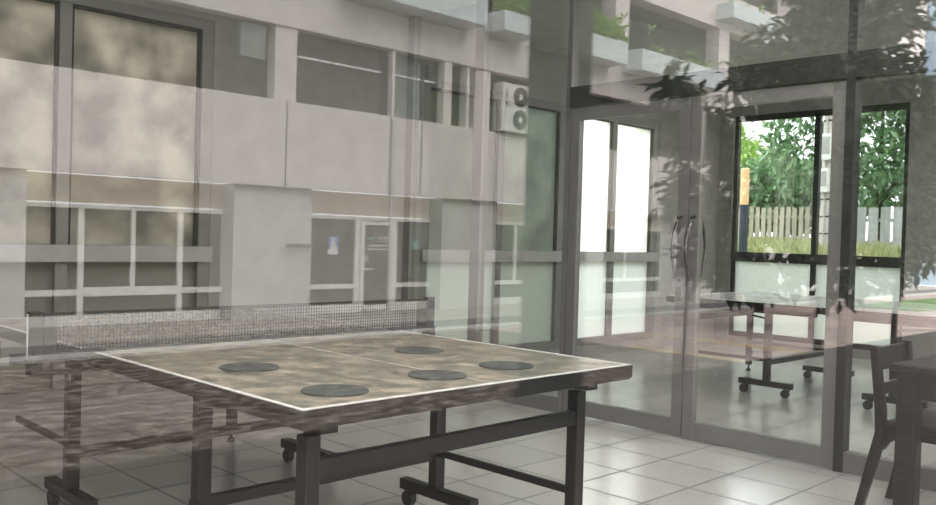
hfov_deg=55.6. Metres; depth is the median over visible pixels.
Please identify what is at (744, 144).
leafy tree
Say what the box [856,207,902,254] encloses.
picket fence
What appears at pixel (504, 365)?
mat
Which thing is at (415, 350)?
mat
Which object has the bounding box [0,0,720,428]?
wall
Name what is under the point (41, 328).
net
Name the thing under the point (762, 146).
leafy tree
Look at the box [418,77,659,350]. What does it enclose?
window
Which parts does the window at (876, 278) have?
panel, sill, panel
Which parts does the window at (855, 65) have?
post, post, rail, corner post, header rail, jamb post, rail, header rail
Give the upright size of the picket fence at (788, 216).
1.199 m
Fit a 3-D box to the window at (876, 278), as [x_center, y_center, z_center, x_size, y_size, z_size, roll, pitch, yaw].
[3.985,-0.294,10.237,0.120,2.700,2.050,1,1,-45]
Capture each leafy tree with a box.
[739,122,774,233]
[739,150,864,236]
[746,140,799,235]
[748,110,905,240]
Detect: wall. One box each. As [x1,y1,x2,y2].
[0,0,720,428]
[713,76,935,359]
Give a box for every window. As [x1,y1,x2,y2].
[0,0,214,408]
[401,0,935,491]
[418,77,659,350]
[728,102,910,349]
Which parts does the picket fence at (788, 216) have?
rail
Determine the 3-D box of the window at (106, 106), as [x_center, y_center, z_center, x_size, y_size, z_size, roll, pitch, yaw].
[-3.853,-0.358,4.247,5.690,2.560,0.155,1,1,-45]
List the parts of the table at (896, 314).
apron frame, lock rod, leg, under frame, leg, apron frame, leg, under frame, lock rod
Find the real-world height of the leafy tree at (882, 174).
5.647 m
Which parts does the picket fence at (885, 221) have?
rail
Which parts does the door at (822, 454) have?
handle, lock plate, handle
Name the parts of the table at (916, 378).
leg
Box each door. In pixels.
[563,97,691,435]
[681,81,846,466]
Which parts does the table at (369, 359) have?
apron frame, leg, leg, lock rod, leg, leg, apron frame, leg, under frame, leg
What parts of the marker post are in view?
post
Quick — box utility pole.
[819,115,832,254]
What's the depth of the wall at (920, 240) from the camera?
9.46 m
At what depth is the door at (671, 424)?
5.79 m
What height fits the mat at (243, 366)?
0.003 m
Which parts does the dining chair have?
leg, backrest, leg, rail, seat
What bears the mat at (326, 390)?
on the table at (369, 359)
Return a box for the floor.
[0,342,935,504]
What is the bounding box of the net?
[25,297,434,380]
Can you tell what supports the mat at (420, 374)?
on the table at (369, 359)
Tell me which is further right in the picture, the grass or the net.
the grass
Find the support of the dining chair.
on the floor
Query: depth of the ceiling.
7.49 m
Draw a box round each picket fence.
[738,206,819,240]
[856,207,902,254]
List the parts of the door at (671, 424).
handle, lock plate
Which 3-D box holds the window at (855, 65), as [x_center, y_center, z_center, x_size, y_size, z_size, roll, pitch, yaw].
[1.296,-0.362,5.662,0.090,3.050,5.150,1,1,-45]
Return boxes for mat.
[219,362,278,371]
[301,384,368,396]
[395,347,443,353]
[408,370,466,379]
[479,361,533,369]
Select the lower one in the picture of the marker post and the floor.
the floor
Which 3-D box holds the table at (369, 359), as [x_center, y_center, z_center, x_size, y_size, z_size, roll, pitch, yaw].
[-0.882,0.754,3.827,1.492,0.762,2.750,1,1,-45]
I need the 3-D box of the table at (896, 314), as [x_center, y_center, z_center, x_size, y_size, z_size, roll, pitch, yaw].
[3.227,0.808,7.337,1.492,0.762,2.750,1,1,-45]
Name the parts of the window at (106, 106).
pane, pane, sill, pane, pane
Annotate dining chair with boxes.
[854,340,935,504]
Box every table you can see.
[0,309,632,504]
[666,291,935,409]
[891,354,935,504]
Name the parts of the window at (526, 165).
pane, pane, pane, pane, sill, pane, pane, pane, pane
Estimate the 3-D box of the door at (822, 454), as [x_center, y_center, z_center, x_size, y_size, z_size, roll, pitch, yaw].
[1.722,0.108,5.226,0.252,2.128,0.960,1,1,-45]
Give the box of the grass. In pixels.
[737,235,900,256]
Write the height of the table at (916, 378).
0.756 m
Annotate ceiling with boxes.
[343,0,935,82]
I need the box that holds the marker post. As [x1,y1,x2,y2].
[738,168,749,251]
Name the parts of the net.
net post, net post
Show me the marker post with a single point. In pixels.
(745, 172)

